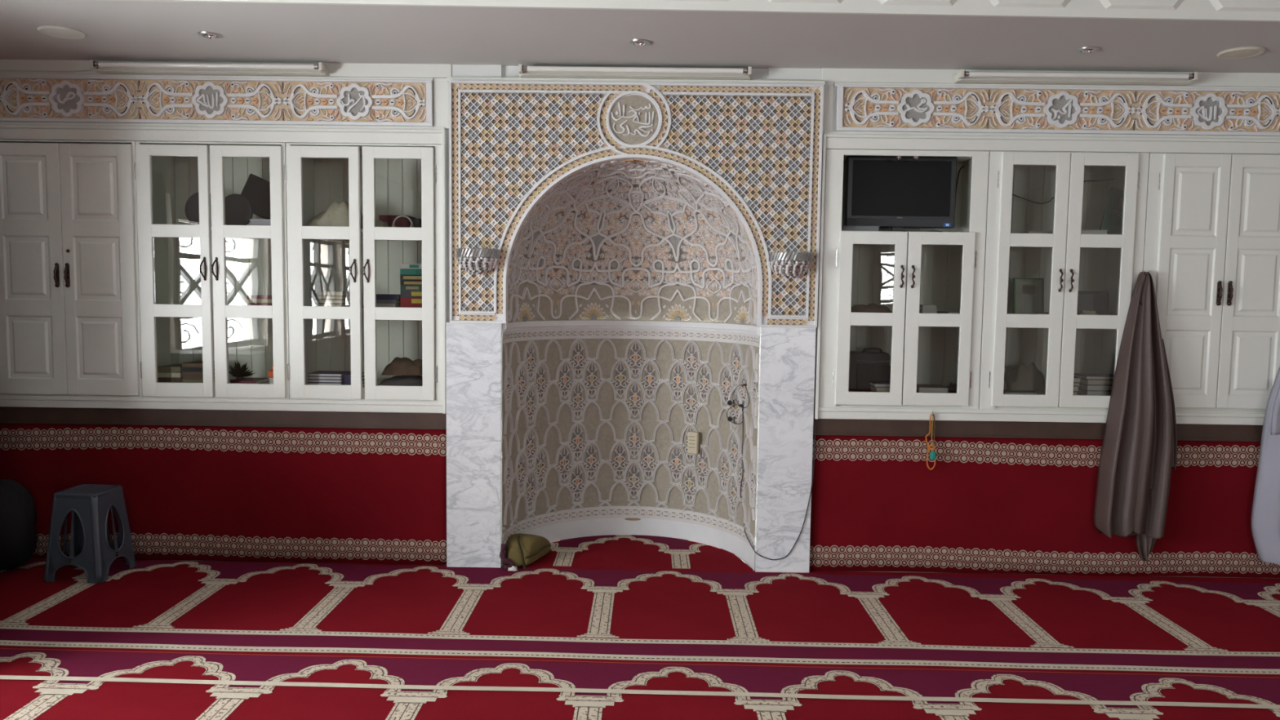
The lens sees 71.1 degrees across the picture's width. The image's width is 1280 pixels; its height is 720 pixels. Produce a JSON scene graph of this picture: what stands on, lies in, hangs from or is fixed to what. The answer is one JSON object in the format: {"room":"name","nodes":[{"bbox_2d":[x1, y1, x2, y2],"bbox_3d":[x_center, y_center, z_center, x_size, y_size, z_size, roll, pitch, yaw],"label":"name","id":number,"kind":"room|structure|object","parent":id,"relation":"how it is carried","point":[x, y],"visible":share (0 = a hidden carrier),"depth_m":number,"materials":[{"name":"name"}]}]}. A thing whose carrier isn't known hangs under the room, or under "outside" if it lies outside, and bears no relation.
{"room":"mosque","nodes":[
{"label":"mosque","id":0,"kind":"room"},
{"bbox_2d":[30,64,1244,577],"bbox_3d":[1.027,-0.390,5.250,9.260,3.070,0.900,1,4,1],"label":"wall","id":1,"kind":"structure","parent":0,"point":[457,70],"depth_m":4.74,"materials":[{"name":"white paint"}]},
{"bbox_2d":[0,69,94,72],"bbox_3d":[-3.337,-1.537,4.748,0.950,0.018,0.014,1,4,1],"label":"cable","id":2,"kind":"object","parent":1,"relation":"attached to","point":[0,69],"visible":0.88,"depth_m":4.75,"materials":[{"name":"white plastic"}]},
{"bbox_2d":[0,139,142,397],"bbox_3d":[-3.083,-0.508,4.969,0.812,1.400,0.421,1,4,1],"label":"upper cabinet","id":3,"kind":"object","parent":1,"relation":"attached to","point":[70,313],"visible":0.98,"depth_m":4.79,"materials":[{"name":"white paint"}]},
{"bbox_2d":[88,59,328,76],"bbox_3d":[-2.251,-1.528,4.690,1.213,0.050,0.101,1,4,1],"label":"lamp","id":4,"kind":"object","parent":1,"relation":"attached to","point":[320,69],"visible":1,"depth_m":4.67,"materials":[{"name":"white plastic"}]},
{"bbox_2d":[133,141,289,399],"bbox_3d":[-2.290,-0.497,4.962,0.821,1.400,0.419,1,4,1],"label":"upper cabinet","id":5,"kind":"object","parent":1,"relation":"attached to","point":[195,281],"visible":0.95,"depth_m":4.83,"materials":[{"name":"white paint"}]},
{"bbox_2d":[157,377,182,382],"bbox_3d":[-2.583,0.106,5.010,0.130,0.030,0.191,1,4,1],"label":"book","id":6,"kind":"object","parent":5,"relation":"in","point":[160,380],"visible":0.41,"depth_m":4.92,"materials":[{"name":"paper"}]},
{"bbox_2d":[157,372,182,377],"bbox_3d":[-2.583,0.076,5.008,0.130,0.030,0.190,1,4,1],"label":"book","id":7,"kind":"object","parent":6,"relation":"on","point":[161,375],"visible":0.38,"depth_m":4.92,"materials":[{"name":"paper"}]},
{"bbox_2d":[157,364,182,372],"bbox_3d":[-2.582,0.045,5.006,0.130,0.030,0.191,1,4,1],"label":"book","id":8,"kind":"object","parent":7,"relation":"on","point":[173,367],"visible":0.59,"depth_m":4.91,"materials":[{"name":"paper"}]},
{"bbox_2d":[184,192,211,226],"bbox_3d":[-2.425,-0.834,4.997,0.204,0.204,0.068,1,4,1],"label":"hat","id":9,"kind":"object","parent":5,"relation":"on","point":[192,206],"visible":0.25,"depth_m":4.96,"materials":[{"name":"grey fabric"}]},
{"bbox_2d":[182,377,214,382],"bbox_3d":[-2.454,0.112,5.004,0.115,0.022,0.181,1,4,1],"label":"book","id":10,"kind":"object","parent":5,"relation":"in","point":[183,380],"visible":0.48,"depth_m":4.91,"materials":[{"name":"paper"}]},
{"bbox_2d":[182,373,214,379],"bbox_3d":[-2.454,0.090,5.003,0.115,0.022,0.181,1,4,1],"label":"book","id":11,"kind":"object","parent":10,"relation":"on","point":[184,377],"visible":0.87,"depth_m":4.91,"materials":[{"name":"paper"}]},
{"bbox_2d":[182,369,214,375],"bbox_3d":[-2.453,0.068,5.001,0.115,0.022,0.181,1,4,1],"label":"book","id":12,"kind":"object","parent":11,"relation":"on","point":[184,373],"visible":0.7,"depth_m":4.91,"materials":[{"name":"paper"}]},
{"bbox_2d":[182,365,214,371],"bbox_3d":[-2.453,0.045,4.999,0.115,0.022,0.181,1,4,1],"label":"book","id":13,"kind":"object","parent":12,"relation":"on","point":[184,369],"visible":0.52,"depth_m":4.91,"materials":[{"name":"paper"}]},
{"bbox_2d":[182,360,214,367],"bbox_3d":[-2.453,0.023,4.997,0.115,0.022,0.181,1,4,1],"label":"book","id":14,"kind":"object","parent":13,"relation":"on","point":[197,363],"visible":0.56,"depth_m":4.91,"materials":[{"name":"paper"}]},
{"bbox_2d":[224,193,253,225],"bbox_3d":[-2.216,-0.817,4.919,0.188,0.188,0.034,1,4,1],"label":"hat","id":15,"kind":"object","parent":5,"relation":"on","point":[238,209],"visible":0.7,"depth_m":4.90,"materials":[{"name":"fabric"}]},
{"bbox_2d":[230,377,268,383],"bbox_3d":[-2.173,0.117,4.987,0.140,0.022,0.171,1,4,1],"label":"book","id":16,"kind":"object","parent":5,"relation":"on","point":[246,380],"visible":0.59,"depth_m":4.93,"materials":[{"name":"paper"}]},
{"bbox_2d":[228,360,254,378],"bbox_3d":[-2.234,0.064,5.006,0.163,0.124,0.090,1,4,1],"label":"dried plant","id":17,"kind":"object","parent":16,"relation":"on","point":[239,372],"visible":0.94,"depth_m":5.00,"materials":[{"name":"brown plant"}]},
{"bbox_2d":[240,173,270,219],"bbox_3d":[-2.117,-0.907,5.041,0.304,0.278,0.041,1,4,1],"label":"case","id":18,"kind":"object","parent":5,"relation":"on","point":[256,189],"visible":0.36,"depth_m":5.03,"materials":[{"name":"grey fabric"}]},
{"bbox_2d":[247,302,271,305],"bbox_3d":[-2.074,-0.308,4.968,0.140,0.020,0.161,1,4,1],"label":"book","id":19,"kind":"object","parent":5,"relation":"on","point":[248,304],"visible":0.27,"depth_m":4.89,"materials":[{"name":"paper"}]},
{"bbox_2d":[247,298,271,302],"bbox_3d":[-2.074,-0.329,4.967,0.140,0.020,0.161,1,4,1],"label":"book","id":20,"kind":"object","parent":19,"relation":"on","point":[249,300],"visible":0.56,"depth_m":4.89,"materials":[{"name":"paper"}]},
{"bbox_2d":[246,294,271,298],"bbox_3d":[-2.074,-0.349,4.965,0.140,0.020,0.161,1,4,1],"label":"book","id":21,"kind":"object","parent":20,"relation":"on","point":[252,296],"visible":0.56,"depth_m":4.88,"materials":[{"name":"paper"}]},
{"bbox_2d":[249,218,271,225],"bbox_3d":[-2.045,-0.740,4.865,0.127,0.046,0.062,1,4,1],"label":"box","id":22,"kind":"object","parent":5,"relation":"on","point":[252,221],"visible":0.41,"depth_m":4.83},
{"bbox_2d":[0,75,433,126],"bbox_3d":[-2.345,-1.373,4.747,2.498,0.237,0.033,1,4,1],"label":"carved frieze","id":23,"kind":"object","parent":1,"relation":"attached to","point":[46,99],"visible":1,"depth_m":4.74,"materials":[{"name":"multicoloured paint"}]},
{"bbox_2d":[0,121,446,413],"bbox_3d":[-2.264,-0.490,4.803,2.455,1.527,0.053,1,4,1],"label":"trim","id":24,"kind":"structure","parent":1,"relation":"attached to","point":[33,131],"depth_m":4.75,"materials":[{"name":"white paint"}]},
{"bbox_2d":[0,406,446,429],"bbox_3d":[-2.329,0.315,4.877,2.556,0.088,0.030,1,4,1],"label":"batten","id":25,"kind":"object","parent":1,"relation":"attached to","point":[7,415],"visible":0.84,"depth_m":4.87,"materials":[{"name":"wood"}]},
{"bbox_2d":[0,422,446,564],"bbox_3d":[-2.333,0.733,4.909,2.558,0.750,0.016,1,4,1],"label":"carpet","id":26,"kind":"object","parent":1,"relation":"attached to","point":[203,493],"visible":0.9,"depth_m":4.90,"materials":[{"name":"carpet"}]},
{"bbox_2d":[284,142,442,401],"bbox_3d":[-1.471,-0.486,4.953,0.846,1.400,0.421,1,4,1],"label":"upper cabinet","id":27,"kind":"object","parent":1,"relation":"attached to","point":[375,180],"visible":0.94,"depth_m":4.82,"materials":[{"name":"white paint"}]},
{"bbox_2d":[309,382,342,385],"bbox_3d":[-1.723,0.127,4.978,0.183,0.016,0.160,1,4,1],"label":"book","id":28,"kind":"object","parent":27,"relation":"in","point":[309,383],"visible":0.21,"depth_m":4.90,"materials":[{"name":"white paper"}]},
{"bbox_2d":[308,379,342,382],"bbox_3d":[-1.723,0.110,4.977,0.183,0.016,0.160,1,4,1],"label":"book","id":29,"kind":"object","parent":28,"relation":"on","point":[310,380],"visible":0.41,"depth_m":4.90,"materials":[{"name":"white paper"}]},
{"bbox_2d":[307,376,342,379],"bbox_3d":[-1.723,0.093,4.975,0.183,0.016,0.160,1,4,1],"label":"book","id":30,"kind":"object","parent":29,"relation":"on","point":[310,377],"visible":0.45,"depth_m":4.90,"materials":[{"name":"white paper"}]},
{"bbox_2d":[307,370,351,377],"bbox_3d":[-1.723,0.076,4.974,0.183,0.016,0.160,1,4,1],"label":"book","id":31,"kind":"object","parent":30,"relation":"on","point":[319,373],"visible":0.84,"depth_m":4.90,"materials":[{"name":"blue paper"}]},
{"bbox_2d":[315,303,350,306],"bbox_3d":[-1.705,-0.304,4.970,0.145,0.020,0.170,1,4,1],"label":"book","id":32,"kind":"object","parent":27,"relation":"on","point":[316,304],"visible":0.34,"depth_m":4.89,"materials":[{"name":"paper"}]},
{"bbox_2d":[315,299,350,303],"bbox_3d":[-1.700,-0.325,4.968,0.143,0.022,0.170,1,4,1],"label":"book","id":33,"kind":"object","parent":32,"relation":"on","point":[317,301],"visible":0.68,"depth_m":4.89,"materials":[{"name":"paper"}]},
{"bbox_2d":[315,295,350,299],"bbox_3d":[-1.694,-0.346,4.967,0.141,0.020,0.170,1,4,1],"label":"book","id":34,"kind":"object","parent":33,"relation":"on","point":[318,297],"visible":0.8,"depth_m":4.89,"materials":[{"name":"paper"}]},
{"bbox_2d":[317,291,350,296],"bbox_3d":[-1.689,-0.368,4.965,0.139,0.024,0.170,1,4,1],"label":"book","id":35,"kind":"object","parent":34,"relation":"on","point":[320,293],"visible":0.77,"depth_m":4.88,"materials":[{"name":"paper"}]},
{"bbox_2d":[306,201,363,228],"bbox_3d":[-1.671,-0.792,4.938,0.260,0.150,0.240,1,4,1],"label":"folded cloth","id":36,"kind":"object","parent":27,"relation":"on","point":[337,214],"visible":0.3,"depth_m":4.83,"materials":[{"name":"beige fabric"}]},
{"bbox_2d":[376,303,400,306],"bbox_3d":[-1.405,-0.301,4.957,0.145,0.024,0.151,1,4,1],"label":"book","id":37,"kind":"object","parent":27,"relation":"on","point":[377,304],"visible":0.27,"depth_m":4.88,"materials":[{"name":"paper"}]},
{"bbox_2d":[376,299,400,303],"bbox_3d":[-1.400,-0.323,4.955,0.145,0.020,0.151,1,4,1],"label":"book","id":38,"kind":"object","parent":37,"relation":"on","point":[378,301],"visible":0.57,"depth_m":4.88,"materials":[{"name":"paper"}]},
{"bbox_2d":[376,293,400,299],"bbox_3d":[-1.393,-0.348,4.953,0.138,0.030,0.151,1,4,1],"label":"book","id":39,"kind":"object","parent":38,"relation":"on","point":[379,296],"visible":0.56,"depth_m":4.88,"materials":[{"name":"paper"}]},
{"bbox_2d":[360,228,435,236],"bbox_3d":[-1.462,-0.706,4.963,0.804,0.018,0.322,1,4,1],"label":"shelf","id":40,"kind":"object","parent":27,"relation":"attached to","point":[362,229],"depth_m":4.81,"materials":[{"name":"wood"}]},
{"bbox_2d":[378,214,421,227],"bbox_3d":[-1.328,-0.761,5.017,0.225,0.085,0.160,1,4,1],"label":"storage box","id":41,"kind":"object","parent":27,"relation":"on","point":[401,221],"visible":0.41,"depth_m":4.94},
{"bbox_2d":[377,375,422,386],"bbox_3d":[-1.307,0.109,5.027,0.260,0.055,0.270,1,4,1],"label":"folded cloth","id":42,"kind":"object","parent":27,"relation":"in","point":[402,380],"visible":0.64,"depth_m":4.91,"materials":[{"name":"fabric"}]},
{"bbox_2d":[381,356,422,375],"bbox_3d":[-1.306,0.031,5.021,0.230,0.091,0.210,1,4,1],"label":"folded cloth","id":43,"kind":"object","parent":42,"relation":"on","point":[403,366],"visible":0.82,"depth_m":4.93,"materials":[{"name":"fabric"}]},
{"bbox_2d":[400,304,422,307],"bbox_3d":[-1.199,-0.295,4.940,0.200,0.020,0.161,1,4,1],"label":"book","id":44,"kind":"object","parent":27,"relation":"on","point":[402,305],"visible":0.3,"depth_m":4.86,"materials":[{"name":"paper"}]},
{"bbox_2d":[400,297,422,305],"bbox_3d":[-1.199,-0.325,4.937,0.200,0.040,0.162,1,4,1],"label":"book","id":45,"kind":"object","parent":44,"relation":"on","point":[404,300],"visible":0.52,"depth_m":4.86,"materials":[{"name":"paper"}]},
{"bbox_2d":[400,289,422,297],"bbox_3d":[-1.198,-0.364,4.934,0.200,0.038,0.162,1,4,1],"label":"book","id":46,"kind":"object","parent":45,"relation":"on","point":[404,293],"visible":0.43,"depth_m":4.85,"materials":[{"name":"paper"}]},
{"bbox_2d":[400,284,422,290],"bbox_3d":[-1.198,-0.397,4.931,0.200,0.026,0.162,1,4,1],"label":"book","id":47,"kind":"object","parent":46,"relation":"on","point":[402,286],"visible":0.5,"depth_m":4.85,"materials":[{"name":"paper"}]},
{"bbox_2d":[400,280,435,285],"bbox_3d":[-1.198,-0.423,4.929,0.200,0.026,0.162,1,4,1],"label":"book","id":48,"kind":"object","parent":47,"relation":"on","point":[402,282],"visible":0.52,"depth_m":4.85,"materials":[{"name":"paper"}]},
{"bbox_2d":[400,275,435,280],"bbox_3d":[-1.197,-0.451,4.927,0.200,0.030,0.162,1,4,1],"label":"book","id":49,"kind":"object","parent":48,"relation":"on","point":[405,277],"visible":0.48,"depth_m":4.85,"materials":[{"name":"paper"}]},
{"bbox_2d":[400,268,435,275],"bbox_3d":[-1.197,-0.483,4.925,0.200,0.032,0.161,1,4,1],"label":"book","id":50,"kind":"object","parent":49,"relation":"on","point":[402,271],"visible":0.49,"depth_m":4.85,"materials":[{"name":"paper"}]},
{"bbox_2d":[400,263,435,269],"bbox_3d":[-1.196,-0.512,4.923,0.200,0.027,0.162,1,4,1],"label":"book","id":51,"kind":"object","parent":50,"relation":"on","point":[402,265],"visible":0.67,"depth_m":4.84,"materials":[{"name":"paper"}]},
{"bbox_2d":[445,80,823,573],"bbox_3d":[-0.044,-0.176,5.132,1.980,2.612,0.731,1,4,1],"label":"mihrab","id":52,"kind":"object","parent":1,"relation":"attached to","point":[633,287],"visible":0.98,"depth_m":4.91,"materials":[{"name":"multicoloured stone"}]},
{"bbox_2d":[456,248,499,274],"bbox_3d":[-0.859,-0.517,4.697,0.230,0.136,0.119,1,4,1],"label":"sconce","id":53,"kind":"object","parent":52,"relation":"attached to","point":[482,260],"visible":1,"depth_m":4.67,"materials":[{"name":"silver metal"}]},
{"bbox_2d":[687,431,700,453],"bbox_3d":[0.324,0.496,5.389,0.068,0.128,0.043,2,5,19],"label":"switch box","id":54,"kind":"object","parent":52,"relation":"attached to","point":[693,437],"visible":1,"depth_m":5.37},
{"bbox_2d":[726,383,749,424],"bbox_3d":[0.562,0.248,5.069,0.040,0.240,0.244,-2,5,-28],"label":"microphone","id":55,"kind":"object","parent":52,"relation":"hanging from","point":[729,402],"visible":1,"depth_m":5.10,"materials":[{"name":"black plastic"}]},
{"bbox_2d":[740,401,815,559],"bbox_3d":[0.700,0.667,4.888,0.456,0.831,0.199,4,5,36],"label":"microphone cable","id":56,"kind":"object","parent":52,"relation":"attached to","point":[742,402],"visible":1,"depth_m":4.85,"materials":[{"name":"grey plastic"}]},
{"bbox_2d":[768,251,813,278],"bbox_3d":[0.794,-0.496,4.681,0.230,0.136,0.119,1,4,1],"label":"sconce","id":57,"kind":"object","parent":52,"relation":"attached to","point":[785,264],"visible":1,"depth_m":4.66,"materials":[{"name":"silver metal"}]},
{"bbox_2d":[518,63,751,79],"bbox_3d":[-0.026,-1.499,4.668,1.205,0.050,0.101,1,4,1],"label":"lamp","id":58,"kind":"object","parent":1,"relation":"attached to","point":[556,72],"visible":1,"depth_m":4.65,"materials":[{"name":"white plastic"}]},
{"bbox_2d":[0,59,1279,133],"bbox_3d":[1.036,-1.365,4.711,9.260,0.335,0.034,1,4,1],"label":"trim","id":59,"kind":"structure","parent":1,"relation":"attached to","point":[336,70],"depth_m":4.71,"materials":[{"name":"white paint"}]},
{"bbox_2d":[818,149,989,408],"bbox_3d":[1.403,-0.446,4.924,0.861,1.400,0.424,1,4,1],"label":"upper cabinet","id":60,"kind":"object","parent":1,"relation":"attached to","point":[900,271],"visible":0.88,"depth_m":4.78,"materials":[{"name":"white paint"}]},
{"bbox_2d":[841,225,879,231],"bbox_3d":[1.185,-0.708,4.837,0.199,0.028,0.072,1,4,1],"label":"storage box","id":61,"kind":"object","parent":60,"relation":"on","point":[844,228],"visible":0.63,"depth_m":4.80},
{"bbox_2d":[848,346,890,391],"bbox_3d":[1.272,0.047,5.045,0.245,0.242,0.170,1,4,1],"label":"bag","id":62,"kind":"object","parent":60,"relation":"in","point":[864,366],"visible":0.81,"depth_m":4.97,"materials":[{"name":"fabric"}]},
{"bbox_2d":[851,302,892,312],"bbox_3d":[1.260,-0.284,4.959,0.245,0.061,0.210,1,4,1],"label":"folded cloth","id":63,"kind":"object","parent":60,"relation":"on","point":[871,308],"visible":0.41,"depth_m":4.87,"materials":[{"name":"fabric"}]},
{"bbox_2d":[870,386,889,391],"bbox_3d":[1.326,0.162,4.907,0.095,0.036,0.120,1,4,1],"label":"book","id":64,"kind":"object","parent":60,"relation":"in","point":[872,388],"visible":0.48,"depth_m":4.85,"materials":[{"name":"paper"}]},
{"bbox_2d":[868,381,889,387],"bbox_3d":[1.321,0.134,4.905,0.105,0.020,0.120,1,4,1],"label":"book","id":65,"kind":"object","parent":64,"relation":"on","point":[874,384],"visible":0.84,"depth_m":4.86,"materials":[{"name":"white paper"}]},
{"bbox_2d":[844,155,957,231],"bbox_3d":[1.419,-0.901,4.896,0.595,0.411,0.120,1,4,1],"label":"television","id":66,"kind":"object","parent":60,"relation":"in","point":[882,191],"visible":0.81,"depth_m":4.86,"materials":[{"name":"black plastic"}]},
{"bbox_2d":[916,384,947,392],"bbox_3d":[1.596,0.162,4.934,0.160,0.040,0.160,1,4,4],"label":"book","id":67,"kind":"object","parent":60,"relation":"in","point":[920,388],"visible":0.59,"depth_m":4.86,"materials":[{"name":"white paper"}]},
{"bbox_2d":[813,417,1262,441],"bbox_3d":[2.789,0.386,4.827,3.707,0.088,0.030,1,4,1],"label":"batten","id":68,"kind":"object","parent":1,"relation":"attached to","point":[844,427],"visible":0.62,"depth_m":4.83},
{"bbox_2d":[808,435,1279,577],"bbox_3d":[2.784,0.804,4.859,3.705,0.750,0.017,1,4,1],"label":"carpet","id":69,"kind":"object","parent":1,"relation":"attached to","point":[987,505],"visible":0.82,"depth_m":4.87,"materials":[{"name":"carpet"}]},
{"bbox_2d":[813,130,1279,425],"bbox_3d":[2.214,-0.428,4.759,2.528,1.527,0.053,1,4,1],"label":"trim","id":70,"kind":"structure","parent":1,"relation":"attached to","point":[877,140],"depth_m":4.70,"materials":[{"name":"white paint"}]},
{"bbox_2d":[835,84,1279,136],"bbox_3d":[2.665,-1.303,4.698,3.260,0.237,0.033,1,4,1],"label":"carved frieze","id":71,"kind":"object","parent":1,"relation":"attached to","point":[859,108],"visible":1,"depth_m":4.70,"materials":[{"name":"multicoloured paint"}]},
{"bbox_2d":[978,151,1149,411],"bbox_3d":[2.249,-0.434,4.917,0.833,1.400,0.420,1,4,1],"label":"upper cabinet","id":72,"kind":"object","parent":1,"relation":"attached to","point":[1061,343],"visible":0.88,"depth_m":4.76,"materials":[{"name":"white paint"}]},
{"bbox_2d":[1003,389,1036,394],"bbox_3d":[2.064,0.178,4.930,0.180,0.020,0.160,1,4,1],"label":"book","id":73,"kind":"object","parent":72,"relation":"in","point":[1005,392],"visible":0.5,"depth_m":4.86,"materials":[{"name":"paper"}]},
{"bbox_2d":[1004,362,1044,391],"bbox_3d":[2.139,0.086,5.023,0.200,0.149,0.200,1,4,1],"label":"folded cloth","id":74,"kind":"object","parent":73,"relation":"on","point":[1021,377],"visible":0.88,"depth_m":4.94,"materials":[{"name":"fabric"}]},
{"bbox_2d":[1013,277,1044,314],"bbox_3d":[2.152,-0.352,4.960,0.165,0.205,0.037,1,4,1],"label":"picture frame","id":75,"kind":"object","parent":72,"relation":"on","point":[1028,292],"visible":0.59,"depth_m":4.96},
{"bbox_2d":[1012,178,1114,204],"bbox_3d":[2.258,-0.947,5.013,0.791,0.148,0.023,1,4,-1],"label":"cable","id":76,"kind":"object","parent":72,"relation":"attached to","point":[1107,179],"visible":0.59,"depth_m":5.01,"materials":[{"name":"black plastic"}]},
{"bbox_2d":[1077,291,1109,314],"bbox_3d":[2.516,-0.314,4.986,0.185,0.136,0.030,1,4,1],"label":"picture frame","id":77,"kind":"object","parent":72,"relation":"on","point":[1097,301],"visible":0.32,"depth_m":4.98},
{"bbox_2d":[1076,388,1111,395],"bbox_3d":[2.525,0.177,4.945,0.200,0.032,0.180,1,4,1],"label":"book","id":78,"kind":"object","parent":72,"relation":"in","point":[1082,392],"visible":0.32,"depth_m":4.86,"materials":[{"name":"paper"}]},
{"bbox_2d":[1078,383,1112,391],"bbox_3d":[2.525,0.146,4.943,0.200,0.030,0.180,1,4,1],"label":"book","id":79,"kind":"object","parent":78,"relation":"on","point":[1088,388],"visible":0.39,"depth_m":4.86,"materials":[{"name":"paper"}]},
{"bbox_2d":[1080,378,1113,385],"bbox_3d":[2.526,0.116,4.941,0.200,0.030,0.180,1,4,1],"label":"book","id":80,"kind":"object","parent":79,"relation":"on","point":[1088,382],"visible":0.38,"depth_m":4.86,"materials":[{"name":"paper"}]},
{"bbox_2d":[1073,373,1113,379],"bbox_3d":[2.522,0.091,4.939,0.208,0.018,0.180,1,4,1],"label":"book","id":81,"kind":"object","parent":80,"relation":"on","point":[1082,375],"visible":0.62,"depth_m":4.88,"materials":[{"name":"paper"}]},
{"bbox_2d":[1098,186,1123,234],"bbox_3d":[2.603,-0.798,4.870,0.217,0.286,0.059,1,4,1],"label":"book","id":82,"kind":"object","parent":72,"relation":"on","point":[1111,221],"visible":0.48,"depth_m":4.86,"materials":[{"name":"grey paper"}]},
{"bbox_3d":[2.417,-0.667,4.878,0.205,0.018,0.170,1,4,1],"label":"book","id":83,"kind":"object","parent":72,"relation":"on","visible":0},
{"bbox_2d":[1080,229,1107,234],"bbox_3d":[2.409,-0.690,4.876,0.190,0.026,0.170,1,4,1],"label":"book","id":84,"kind":"object","parent":83,"relation":"on","point":[1082,231],"visible":0.27,"depth_m":4.79,"materials":[{"name":"white paper"}]},
{"bbox_2d":[954,69,1198,85],"bbox_3d":[2.255,-1.464,4.646,1.213,0.050,0.101,1,4,1],"label":"lamp","id":85,"kind":"object","parent":1,"relation":"attached to","point":[962,76],"visible":1,"depth_m":4.62,"materials":[{"name":"white plastic"}]},
{"bbox_2d":[1142,152,1279,413],"bbox_3d":[3.072,-0.422,4.908,0.804,1.400,0.421,1,4,1],"label":"upper cabinet","id":86,"kind":"object","parent":1,"relation":"attached to","point":[1211,251],"visible":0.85,"depth_m":4.73,"materials":[{"name":"white paint"}]},
{"bbox_3d":[1.566,0.285,4.799,0.006,0.024,0.029,1,4,1],"label":"hook","id":87,"kind":"object","parent":1,"relation":"attached to","visible":0},
{"bbox_2d":[925,413,936,470],"bbox_3d":[1.560,0.439,4.796,0.060,0.308,0.034,1,4,1],"label":"beads","id":88,"kind":"object","parent":87,"relation":"hanging from","point":[932,455],"visible":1,"depth_m":4.80},
{"bbox_2d":[0,0,1279,73],"bbox_3d":[1.035,-1.721,4.183,9.260,0.455,1.065,1,4,1],"label":"ceiling","id":89,"kind":"structure","parent":0,"point":[114,30],"depth_m":4.19,"materials":[{"name":"grey paint"}]},
{"bbox_2d":[36,25,86,39],"bbox_3d":[-2.717,-1.538,4.211,0.196,0.013,0.196,1,4,1],"label":"ceiling speaker","id":90,"kind":"object","parent":89,"relation":"attached to","point":[60,32],"visible":1,"depth_m":4.19,"materials":[{"name":"white paint"}]},
{"bbox_2d":[43,28,79,37],"bbox_3d":[-2.717,-1.533,4.211,0.156,0.004,0.156,1,4,1],"label":"grille","id":91,"kind":"object","parent":90,"relation":"attached to","point":[56,33],"depth_m":4.19,"materials":[{"name":"white paint"}]},
{"bbox_2d":[197,31,222,39],"bbox_3d":[-2.031,-1.526,4.231,0.104,0.022,0.104,1,4,1],"label":"recessed light","id":92,"kind":"object","parent":89,"relation":"in","point":[211,35],"visible":1,"depth_m":4.21,"materials":[{"name":"silver metal"}]},
{"bbox_2d":[629,39,650,46],"bbox_3d":[0.000,-1.501,4.259,0.104,0.022,0.104,1,4,1],"label":"recessed light","id":93,"kind":"object","parent":89,"relation":"in","point":[640,42],"visible":1,"depth_m":4.24,"materials":[{"name":"silver metal"}]},
{"bbox_2d":[106,0,1279,22],"bbox_3d":[1.030,-1.638,3.764,9.264,0.356,0.030,1,4,-1],"label":"trim","id":94,"kind":"structure","parent":89,"relation":"attached to","point":[1260,11],"depth_m":3.77,"materials":[{"name":"white paint"}]},
{"bbox_2d":[1075,46,1100,53],"bbox_3d":[2.142,-1.474,4.283,0.104,0.022,0.104,1,4,1],"label":"recessed light","id":95,"kind":"object","parent":89,"relation":"in","point":[1089,50],"visible":1,"depth_m":4.26,"materials":[{"name":"silver metal"}]},
{"bbox_2d":[1216,46,1265,58],"bbox_3d":[2.878,-1.470,4.290,0.196,0.013,0.196,1,4,1],"label":"ceiling speaker","id":96,"kind":"object","parent":89,"relation":"attached to","point":[1245,51],"visible":1,"depth_m":4.27},
{"bbox_2d":[1222,49,1258,57],"bbox_3d":[2.878,-1.466,4.290,0.156,0.004,0.156,1,4,1],"label":"grille","id":97,"kind":"object","parent":96,"relation":"attached to","point":[1227,53],"depth_m":4.28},
{"bbox_3d":[0.953,1.582,0.461,9.760,0.140,10.750,1,4,1],"label":"floor","id":98,"kind":"structure","parent":0,"visible":0},
{"bbox_2d":[503,534,752,569],"bbox_3d":[-0.061,1.123,5.253,1.374,0.020,0.680,1,4,1],"label":"carpet","id":99,"kind":"object","parent":98,"relation":"on","point":[633,551],"visible":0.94,"depth_m":5.17,"materials":[{"name":"carpet"}]},
{"bbox_2d":[0,558,1279,719],"bbox_3d":[0.950,1.525,0.130,9.240,0.021,9.579,1,4,1],"label":"carpet","id":100,"kind":"object","parent":98,"relation":"on","point":[968,635],"visible":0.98,"depth_m":3.88,"materials":[{"name":"carpet"}]},
{"bbox_2d":[0,479,37,571],"bbox_3d":[-3.382,0.864,4.696,0.390,0.488,0.366,3,5,29],"label":"bundle","id":101,"kind":"object","parent":100,"relation":"on","point":[18,535],"visible":1,"depth_m":4.65,"materials":[{"name":"fabric"}]},
{"bbox_2d":[43,484,136,583],"bbox_3d":[-2.872,0.894,4.675,0.314,0.446,0.314,1,4,4],"label":"plastic stool","id":102,"kind":"object","parent":100,"relation":"on","point":[90,547],"visible":1,"depth_m":4.55,"materials":[{"name":"plastic"}]},
{"bbox_2d":[499,533,551,571],"bbox_3d":[-0.636,1.049,5.025,0.216,0.164,0.419,2,4,11],"label":"cloth bag","id":103,"kind":"object","parent":100,"relation":"on","point":[521,549],"visible":1,"depth_m":4.90,"materials":[{"name":"green fabric"}]},
{"bbox_2d":[0,675,1279,708],"bbox_3d":[0.986,1.268,3.359,9.200,0.001,0.150,1,4,1],"label":"tape","id":104,"kind":"object","parent":100,"relation":"on","point":[2,677],"visible":1,"depth_m":3.38,"materials":[{"name":"fabric"}]},
{"bbox_3d":[2.653,-0.449,4.709,0.008,0.047,0.044,1,4,1],"label":"coat hook","id":105,"kind":"object","parent":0,"visible":0},
{"bbox_2d":[1093,271,1177,560],"bbox_3d":[2.648,0.310,4.724,0.395,1.545,0.116,1,4,1],"label":"robe","id":106,"kind":"object","parent":105,"relation":"hanging from","point":[1139,453],"visible":1,"depth_m":4.71,"materials":[{"name":"brown fabric"}]},
{"bbox_3d":[3.530,-0.566,4.690,0.008,0.047,0.044,1,4,1],"label":"coat hook","id":107,"kind":"object","parent":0,"visible":0},
{"bbox_2d":[1250,367,1279,565],"bbox_3d":[3.565,0.262,4.702,0.546,1.680,0.132,1,4,1],"label":"robe","id":108,"kind":"object","parent":107,"relation":"hanging from","point":[1265,512],"visible":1,"depth_m":4.74,"materials":[{"name":"grey fabric"}]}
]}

